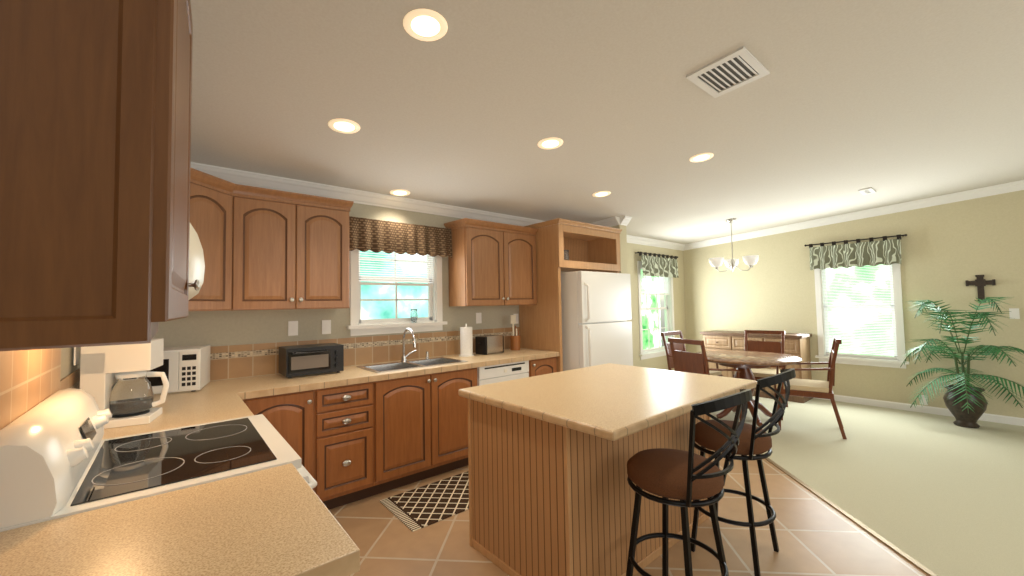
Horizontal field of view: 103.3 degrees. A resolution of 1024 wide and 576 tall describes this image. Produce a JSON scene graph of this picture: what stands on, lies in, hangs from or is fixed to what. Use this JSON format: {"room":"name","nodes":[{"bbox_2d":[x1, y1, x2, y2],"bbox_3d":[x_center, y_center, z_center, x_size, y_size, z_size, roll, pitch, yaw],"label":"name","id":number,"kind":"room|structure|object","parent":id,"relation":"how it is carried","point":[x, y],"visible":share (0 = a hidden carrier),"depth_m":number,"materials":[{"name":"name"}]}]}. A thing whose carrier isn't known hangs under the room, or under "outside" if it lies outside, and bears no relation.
{"room":"kitchen","nodes":[
{"label":"kitchen","id":0,"kind":"room"},
{"bbox_2d":[60,347,80,379],"bbox_3d":[-0.333,-0.108,-0.207,0.120,3.050,7.140,1,-3,-40],"label":"wall","id":1,"kind":"structure","parent":0,"point":[68,367],"depth_m":1.68,"materials":[{"name":"paint"}]},
{"bbox_2d":[0,348,79,429],"bbox_3d":[-1.678,0.325,1.494,0.008,0.539,2.730,1,-3,-40],"label":"backsplash","id":2,"kind":"structure","parent":1,"relation":"attached to","point":[29,379],"depth_m":1.18,"materials":[{"name":"tile"}]},
{"bbox_2d":[74,347,78,364],"bbox_3d":[-1.879,0.272,1.747,0.006,0.116,0.070,1,-3,-40],"label":"outlet","id":3,"kind":"object","parent":1,"relation":"attached to","point":[76,349],"depth_m":1.73,"materials":[{"name":"white plastic"}]},
{"bbox_2d":[0,0,198,350],"bbox_3d":[-0.884,-0.346,0.852,0.384,0.902,0.588,1,-3,-40],"label":"upper cabinet","id":4,"kind":"object","parent":1,"relation":"attached to","point":[95,128],"visible":1,"depth_m":0.65,"materials":[{"name":"brown wood"}]},
{"bbox_2d":[0,463,359,575],"bbox_3d":[-0.759,0.574,0.877,0.633,0.044,0.629,1,-3,-40],"label":"countertop","id":5,"kind":"structure","parent":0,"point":[266,522],"depth_m":0.90,"materials":[{"name":"beige stone"}]},
{"bbox_2d":[152,203,686,379],"bbox_3d":[0.237,0.105,4.998,7.680,3.050,0.120,1,-3,-40],"label":"wall","id":6,"kind":"structure","parent":0,"point":[224,328],"depth_m":3.52,"materials":[{"name":"paint"}]},
{"bbox_2d":[188,168,239,310],"bbox_3d":[-1.921,-0.287,2.527,0.311,0.850,0.294,1,-3,-40],"label":"upper cabinet","id":7,"kind":"object","parent":6,"relation":"attached to","point":[214,201],"depth_m":2.61,"materials":[{"name":"brown wood"}]},
{"bbox_2d":[189,223,204,299],"bbox_3d":[-1.306,-0.094,1.374,0.393,0.295,0.766,1,-3,-40],"label":"range hood","id":8,"kind":"object","parent":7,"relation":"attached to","point":[196,264],"visible":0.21,"depth_m":1.22,"materials":[{"name":"beige"}]},
{"bbox_2d":[288,321,297,335],"bbox_3d":[-1.749,0.322,3.236,0.070,0.116,0.008,1,-3,-40],"label":"outlet","id":9,"kind":"object","parent":6,"relation":"attached to","point":[292,325],"depth_m":3.23,"materials":[{"name":"white plastic"}]},
{"bbox_2d":[240,185,351,309],"bbox_3d":[-1.695,-0.263,3.106,0.780,0.856,0.328,1,-3,-40],"label":"upper cabinet","id":10,"kind":"object","parent":6,"relation":"attached to","point":[267,249],"depth_m":2.97,"materials":[{"name":"brown wood"}]},
{"bbox_2d":[322,320,330,333],"bbox_3d":[-1.556,0.327,3.397,0.070,0.116,0.008,1,-3,-40],"label":"outlet","id":11,"kind":"object","parent":6,"relation":"attached to","point":[326,325],"depth_m":3.39,"materials":[{"name":"white plastic"}]},
{"bbox_2d":[210,327,519,380],"bbox_3d":[-1.238,0.557,3.650,3.456,0.244,0.009,1,-3,-40],"label":"backsplash","id":12,"kind":"structure","parent":6,"relation":"attached to","point":[247,360],"depth_m":3.55,"materials":[{"name":"tile"}]},
{"bbox_2d":[191,162,576,226],"bbox_3d":[-0.783,-0.797,4.061,4.470,0.099,0.085,1,-3,-40],"label":"crown molding","id":13,"kind":"structure","parent":6,"relation":"attached to","point":[240,177],"depth_m":3.55,"materials":[{"name":"white wood"}]},
{"bbox_2d":[346,249,446,335],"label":"kitchen window","id":14,"kind":"structure","parent":6,"relation":"in","point":[432,321],"depth_m":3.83,"materials":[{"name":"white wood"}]},
{"bbox_2d":[349,216,451,257],"bbox_3d":[-1.005,-0.459,3.789,1.020,0.302,0.056,1,-3,-40],"label":"valance","id":15,"kind":"object","parent":14,"relation":"attached to","point":[374,235],"visible":0.98,"depth_m":3.75,"materials":[{"name":"brown fabric"}]},
{"bbox_2d":[410,309,417,322],"bbox_3d":[-0.943,0.269,3.895,0.070,0.130,0.070,1,-3,-40],"label":"glass jar","id":16,"kind":"object","parent":14,"relation":"on","point":[413,316],"depth_m":3.87,"materials":[{"name":"clear glass"}]},
{"bbox_2d":[476,313,481,323],"bbox_3d":[-0.361,0.327,4.399,0.070,0.116,0.008,1,-3,-40],"label":"outlet","id":17,"kind":"object","parent":6,"relation":"attached to","point":[478,315],"depth_m":4.40,"materials":[{"name":"white plastic"}]},
{"bbox_2d":[444,218,537,306],"bbox_3d":[-0.189,-0.237,4.366,0.948,0.856,0.328,1,-3,-40],"label":"upper cabinet","id":18,"kind":"object","parent":6,"relation":"attached to","point":[491,263],"depth_m":4.15,"materials":[{"name":"brown wood"}]},
{"bbox_2d":[637,261,674,359],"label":"dining window","id":19,"kind":"structure","parent":6,"relation":"in","point":[668,307],"depth_m":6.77,"materials":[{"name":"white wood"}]},
{"bbox_2d":[635,251,678,277],"bbox_3d":[2.430,-0.370,6.695,1.242,0.386,0.136,1,-3,-40],"label":"valance","id":20,"kind":"object","parent":6,"relation":"attached to","point":[659,266],"visible":1,"depth_m":6.66,"materials":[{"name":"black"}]},
{"bbox_2d":[627,235,686,249],"bbox_3d":[2.054,-0.748,6.436,2.650,0.099,0.085,1,-3,-40],"label":"crown molding","id":21,"kind":"structure","parent":6,"relation":"attached to","point":[630,239],"depth_m":6.69,"materials":[{"name":"white"}]},
{"bbox_2d":[190,0,1023,243],"bbox_3d":[2.504,-1.304,2.318,7.680,0.664,7.260,1,-3,-40],"label":"ceiling","id":22,"kind":"structure","parent":0,"point":[843,102],"depth_m":2.35,"materials":[{"name":"paint"}]},
{"bbox_2d":[328,119,359,133],"bbox_3d":[-1.008,-0.972,2.435,0.179,0.019,0.179,-3,-3,44],"label":"recessed light","id":23,"kind":"object","parent":22,"relation":"in","point":[346,126],"depth_m":2.43,"materials":[{"name":"beige glass"}]},
{"bbox_2d":[390,189,409,195],"bbox_3d":[-1.017,-0.865,3.675,0.179,0.019,0.179,-3,-3,44],"label":"recessed light","id":24,"kind":"object","parent":22,"relation":"in","point":[398,192],"depth_m":3.67,"materials":[{"name":"beige glass"}]},
{"bbox_2d":[403,9,447,40],"bbox_3d":[-0.355,-1.075,1.662,0.179,0.019,0.179,-3,-3,41],"label":"recessed light","id":25,"kind":"object","parent":22,"relation":"in","point":[425,25],"depth_m":1.65,"materials":[{"name":"beige glass"}]},
{"bbox_2d":[538,137,562,148],"bbox_3d":[0.269,-1.009,2.828,0.179,0.019,0.179,-3,-3,41],"label":"recessed light","id":26,"kind":"object","parent":22,"relation":"in","point":[548,143],"depth_m":2.82,"materials":[{"name":"beige glass"}]},
{"bbox_2d":[593,191,610,196],"bbox_3d":[0.895,-0.939,4.043,0.179,0.019,0.179,-3,-3,44],"label":"recessed light","id":27,"kind":"object","parent":22,"relation":"in","point":[602,193],"depth_m":4.03,"materials":[{"name":"beige glass"}]},
{"bbox_2d":[689,153,713,161],"bbox_3d":[1.515,-1.043,3.238,0.179,0.019,0.179,-3,-3,44],"label":"recessed light","id":28,"kind":"object","parent":22,"relation":"in","point":[701,157],"depth_m":3.23,"materials":[{"name":"beige glass"}]},
{"bbox_2d":[686,46,769,97],"bbox_3d":[1.127,-1.113,2.114,0.340,0.027,0.280,1,-3,-40],"label":"ceiling vent","id":29,"kind":"object","parent":22,"relation":"in","point":[736,69],"depth_m":2.10,"materials":[{"name":"white metal"}]},
{"bbox_2d":[709,219,758,272],"bbox_3d":[3.014,-0.575,5.446,0.587,0.712,0.551,1,-3,-40],"label":"pendant chandelier","id":30,"kind":"object","parent":22,"relation":"hanging from","point":[732,263],"visible":1,"depth_m":5.40,"materials":[{"name":"white glass"}]},
{"bbox_2d":[858,187,875,194],"bbox_3d":[3.910,-1.064,4.456,0.280,0.017,0.110,1,-3,-40],"label":"ceiling vent","id":31,"kind":"object","parent":22,"relation":"in","point":[870,190],"depth_m":4.44,"materials":[{"name":"white"}]},
{"bbox_2d":[600,225,628,320],"bbox_3d":[1.188,0.099,5.279,0.140,3.050,0.670,1,-3,-40],"label":"wall","id":32,"kind":"structure","parent":0,"point":[623,250],"depth_m":5.05,"materials":[{"name":"paint"}]},
{"bbox_2d":[582,216,626,229],"bbox_3d":[1.141,-0.804,5.179,0.085,0.137,0.665,1,-3,-40],"label":"crown molding","id":33,"kind":"structure","parent":32,"relation":"attached to","point":[613,221],"depth_m":5.04,"materials":[{"name":"white"}]},
{"bbox_2d":[329,450,928,575],"bbox_3d":[1.373,1.457,1.438,4.650,0.001,6.670,1,-3,-40],"label":"floor","id":34,"kind":"structure","parent":0,"point":[816,535],"depth_m":2.41,"materials":[{"name":"beige tile"}]},
{"bbox_2d":[0,388,316,531],"bbox_3d":[-1.159,0.932,1.437,0.726,1.145,0.767,1,-3,-40],"label":"stove","id":35,"kind":"object","parent":34,"relation":"on","point":[60,457],"visible":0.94,"depth_m":1.21,"materials":[{"name":"white metal"}]},
{"bbox_2d":[272,416,319,491],"bbox_3d":[-1.706,1.134,2.810,0.480,0.879,0.642,1,-3,-40],"label":"base cabinet","id":36,"kind":"object","parent":34,"relation":"on","point":[303,436],"depth_m":2.71,"materials":[{"name":"brown wood"}]},
{"bbox_2d":[320,404,379,508],"bbox_3d":[-1.361,1.140,3.099,0.420,0.879,0.642,1,-3,-40],"label":"base cabinet","id":37,"kind":"object","parent":34,"relation":"on","point":[349,434],"depth_m":2.89,"materials":[{"name":"brown wood"}]},
{"bbox_2d":[102,348,558,439],"bbox_3d":[-0.806,0.672,3.131,3.456,0.044,1.347,1,-3,-40],"label":"countertop","id":38,"kind":"structure","parent":37,"relation":"on","point":[278,397],"depth_m":2.82,"materials":[{"name":"beige stone"}]},
{"bbox_2d":[80,338,169,428],"bbox_3d":[-1.753,0.428,1.865,0.277,0.368,0.200,0,-3,-28],"label":"coffee maker","id":39,"kind":"object","parent":38,"relation":"on","point":[114,380],"visible":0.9,"depth_m":1.80,"materials":[{"name":"white plastic"}]},
{"bbox_2d":[147,345,210,393],"bbox_3d":[-2.213,0.517,2.546,0.460,0.265,0.344,0,-3,-28],"label":"microwave","id":40,"kind":"object","parent":38,"relation":"on","point":[185,368],"visible":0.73,"depth_m":2.47,"materials":[{"name":"white plastic"}]},
{"bbox_2d":[279,343,343,377],"bbox_3d":[-1.544,0.555,3.127,0.400,0.215,0.311,1,-3,-40],"label":"toaster oven","id":41,"kind":"object","parent":38,"relation":"on","point":[300,360],"visible":1,"depth_m":3.03,"materials":[{"name":"black metal"}]},
{"bbox_2d":[356,328,467,372],"bbox_3d":[-0.861,0.588,3.541,0.836,0.470,0.456,1,-3,-40],"label":"sink","id":42,"kind":"object","parent":38,"relation":"in","point":[403,364],"visible":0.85,"depth_m":3.61,"materials":[{"name":"silver metal"}]},
{"bbox_2d":[459,324,473,356],"bbox_3d":[-0.460,0.521,4.076,0.150,0.323,0.150,1,-3,-40],"label":"paper towel roll","id":43,"kind":"object","parent":38,"relation":"on","point":[466,345],"visible":1,"depth_m":4.02,"materials":[{"name":"white paper"}]},
{"bbox_2d":[475,335,503,354],"bbox_3d":[-0.241,0.594,4.267,0.160,0.186,0.288,-3,-3,42],"label":"toaster","id":44,"kind":"object","parent":38,"relation":"on","point":[485,344],"visible":1,"depth_m":4.19,"materials":[{"name":"silver metal"}]},
{"bbox_2d":[510,315,519,350],"bbox_3d":[0.034,0.498,4.531,0.120,0.390,0.120,1,-3,-40],"label":"utensil caddy","id":45,"kind":"object","parent":38,"relation":"on","point":[515,342],"visible":1,"depth_m":4.49,"materials":[{"name":"brown wood"}]},
{"bbox_2d":[380,388,467,492],"bbox_3d":[-0.847,1.219,3.541,0.938,0.740,0.618,1,-3,-40],"label":"base cabinet","id":46,"kind":"object","parent":34,"relation":"on","point":[424,437],"depth_m":3.26,"materials":[{"name":"brown wood"}]},
{"bbox_2d":[380,471,468,531],"bbox_3d":[-0.448,1.556,3.059,0.920,0.008,0.540,1,-3,-40],"label":"kitchen rug","id":47,"kind":"object","parent":34,"relation":"on","point":[413,510],"visible":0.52,"depth_m":2.93,"materials":[{"name":"black fabric"}]},
{"bbox_2d":[477,360,528,385],"bbox_3d":[-0.247,1.163,4.035,0.606,0.872,0.618,1,-3,-40],"label":"dishwasher","id":48,"kind":"object","parent":34,"relation":"on","point":[491,374],"visible":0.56,"depth_m":3.80,"materials":[{"name":"white"}]},
{"bbox_2d":[519,218,621,371],"bbox_3d":[0.717,0.449,4.837,1.134,2.330,0.708,1,-3,-40],"label":"enclosure","id":49,"kind":"object","parent":34,"relation":"on","point":[589,249],"visible":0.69,"depth_m":4.52,"materials":[{"name":"brown wood"}]},
{"bbox_2d":[564,250,568,259],"bbox_3d":[0.623,-0.355,4.748,0.100,0.170,0.100,1,-3,-40],"label":"outlet","id":50,"kind":"object","parent":49,"relation":"in","point":[566,254],"visible":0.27,"depth_m":4.71,"materials":[{"name":"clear plastic"}]},
{"bbox_2d":[468,399,712,575],"bbox_3d":[0.542,1.084,2.571,1.424,0.874,0.804,1,-3,-40],"label":"kitchen island","id":51,"kind":"object","parent":34,"relation":"on","point":[548,499],"visible":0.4,"depth_m":2.06,"materials":[{"name":"brown wood"}]},
{"bbox_2d":[458,363,756,440],"bbox_3d":[0.609,0.618,2.501,1.500,0.044,1.135,1,-3,-40],"label":"island countertop","id":52,"kind":"structure","parent":51,"relation":"on","point":[611,401],"depth_m":2.23,"materials":[{"name":"stone"}]},
{"bbox_2d":[561,271,632,370],"bbox_3d":[0.832,0.725,4.734,0.880,1.765,0.872,1,-3,-40],"label":"fridge","id":53,"kind":"object","parent":34,"relation":"on","point":[596,316],"visible":0.48,"depth_m":4.36,"materials":[{"name":"white metal"}]},
{"bbox_2d":[626,389,752,575],"bbox_3d":[0.779,0.956,1.805,0.449,1.058,0.539,1,-3,-38],"label":"bar stool","id":54,"kind":"object","parent":34,"relation":"on","point":[685,478],"visible":1,"depth_m":1.72,"materials":[{"name":"fabric"}]},
{"bbox_2d":[691,368,795,575],"bbox_3d":[1.297,0.967,2.284,0.449,1.058,0.539,1,-3,-43],"label":"bar stool","id":55,"kind":"object","parent":34,"relation":"on","point":[754,439],"visible":0.9,"depth_m":2.16,"materials":[{"name":"metal"}]},
{"bbox_2d":[761,454,937,575],"bbox_3d":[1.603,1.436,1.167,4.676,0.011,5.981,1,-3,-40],"label":"transition strip","id":56,"kind":"object","parent":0,"point":[920,566],"depth_m":2.53,"materials":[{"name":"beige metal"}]},
{"bbox_2d":[683,190,1023,417],"bbox_3d":[5.464,-0.008,4.644,0.120,3.050,7.140,1,-3,-40],"label":"wall","id":57,"kind":"structure","parent":0,"point":[948,250],"depth_m":5.08,"materials":[{"name":"paint"}]},
{"bbox_2d":[804,234,906,269],"bbox_3d":[4.609,-0.463,5.475,0.136,0.386,1.082,1,-3,-40],"label":"valance","id":58,"kind":"object","parent":57,"relation":"attached to","point":[871,252],"visible":1,"depth_m":5.42,"materials":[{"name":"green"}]},
{"bbox_2d":[687,180,1023,249],"bbox_3d":[5.298,-1.083,4.704,0.085,0.499,6.930,1,-3,-40],"label":"crown molding","id":59,"kind":"structure","parent":57,"relation":"attached to","point":[1017,185],"depth_m":5.31,"materials":[{"name":"white"}]},
{"bbox_2d":[814,263,908,368],"bbox_3d":[4.698,0.261,5.507,0.180,1.555,0.960,1,-3,-40],"label":"window","id":60,"kind":"structure","parent":57,"relation":"in","point":[895,360],"depth_m":5.46,"materials":[{"name":"white"}]},
{"bbox_2d":[919,395,927,404],"bbox_3d":[5.069,1.380,4.987,0.006,0.116,0.070,1,-3,-40],"label":"outlet","id":61,"kind":"object","parent":57,"relation":"attached to","point":[923,397],"depth_m":4.98,"materials":[{"name":"white plastic"}]},
{"bbox_2d":[965,275,995,301],"bbox_3d":[5.370,0.006,4.639,0.027,0.314,0.224,1,-3,-40],"label":"decor","id":62,"kind":"object","parent":57,"relation":"attached to","point":[980,282],"visible":0.85,"depth_m":4.63,"materials":[{"name":"wood"}]},
{"bbox_2d":[1009,308,1019,318],"bbox_3d":[5.531,0.282,4.457,0.006,0.116,0.070,1,-3,-40],"label":"light switch","id":63,"kind":"object","parent":57,"relation":"attached to","point":[1015,314],"depth_m":4.45,"materials":[{"name":"white plastic"}]},
{"bbox_2d":[711,396,1023,575],"bbox_3d":[2.555,1.462,2.199,7.440,0.001,7.020,1,-3,-40],"label":"floor","id":64,"kind":"structure","parent":0,"point":[940,495],"depth_m":3.23,"materials":[{"name":"beige carpet"}]},
{"bbox_2d":[661,331,722,376],"bbox_3d":[2.405,1.101,5.423,0.536,1.008,0.585,1,-3,-38],"label":"dining chair","id":65,"kind":"object","parent":64,"relation":"on","point":[678,347],"visible":0.23,"depth_m":5.50,"materials":[{"name":"brown wood"}]},
{"bbox_2d":[668,338,741,419],"bbox_3d":[2.173,1.069,4.562,0.585,1.008,0.536,0,-3,-23],"label":"dining chair","id":66,"kind":"object","parent":64,"relation":"on","point":[689,362],"visible":0.5,"depth_m":4.43,"materials":[{"name":"brown wood"}]},
{"bbox_2d":[696,351,801,426],"bbox_3d":[2.790,1.188,4.854,1.150,0.745,1.150,1,-3,-40],"label":"dining table","id":67,"kind":"object","parent":64,"relation":"on","point":[744,363],"visible":0.6,"depth_m":4.74,"materials":[{"name":"stone"}]},
{"bbox_2d":[700,330,812,402],"bbox_3d":[3.711,1.153,6.215,0.490,0.930,1.400,1,-3,-40],"label":"sideboard","id":68,"kind":"object","parent":64,"relation":"on","point":[797,344],"visible":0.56,"depth_m":5.90,"materials":[{"name":"brown wood"}]},
{"bbox_2d":[733,330,787,410],"bbox_3d":[3.285,1.082,5.355,0.585,1.008,0.536,1,-3,-45],"label":"dining chair","id":69,"kind":"object","parent":64,"relation":"on","point":[767,346],"visible":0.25,"depth_m":5.44,"materials":[{"name":"brown wood"}]},
{"bbox_2d":[776,336,846,438],"bbox_3d":[3.266,1.044,4.461,0.585,1.008,0.536,-3,-3,36],"label":"dining chair","id":70,"kind":"object","parent":64,"relation":"on","point":[812,388],"visible":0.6,"depth_m":4.27,"materials":[{"name":"brown wood"}]},
{"bbox_2d":[900,297,1023,427],"bbox_3d":[4.874,0.806,4.348,1.082,1.407,1.106,1,-3,-40],"label":"potted palm","id":71,"kind":"object","parent":64,"relation":"on","point":[966,402],"visible":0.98,"depth_m":4.41,"materials":[{"name":"green plant"}]},
{"label":"outside","id":72,"kind":"structure","parent":0,"visible":0},
{"bbox_2d":[826,264,893,355],"bbox_3d":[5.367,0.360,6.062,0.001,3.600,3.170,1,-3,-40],"label":"window blind","id":73,"kind":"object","parent":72,"point":[860,304],"depth_m":6.14,"materials":[{"name":"white plastic"}]},
{"bbox_3d":[4.817,-0.215,-0.470,7.440,3.050,0.120,1,-3,-40],"label":"wall","id":74,"kind":"structure","parent":0,"visible":0},
{"bbox_2d":[818,394,1023,425],"bbox_3d":[5.392,1.469,4.595,0.014,0.085,6.990,1,-3,-40],"label":"baseboard","id":75,"kind":"structure","parent":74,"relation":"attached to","point":[946,412],"depth_m":5.00,"materials":[{"name":"white wood"}]}
]}

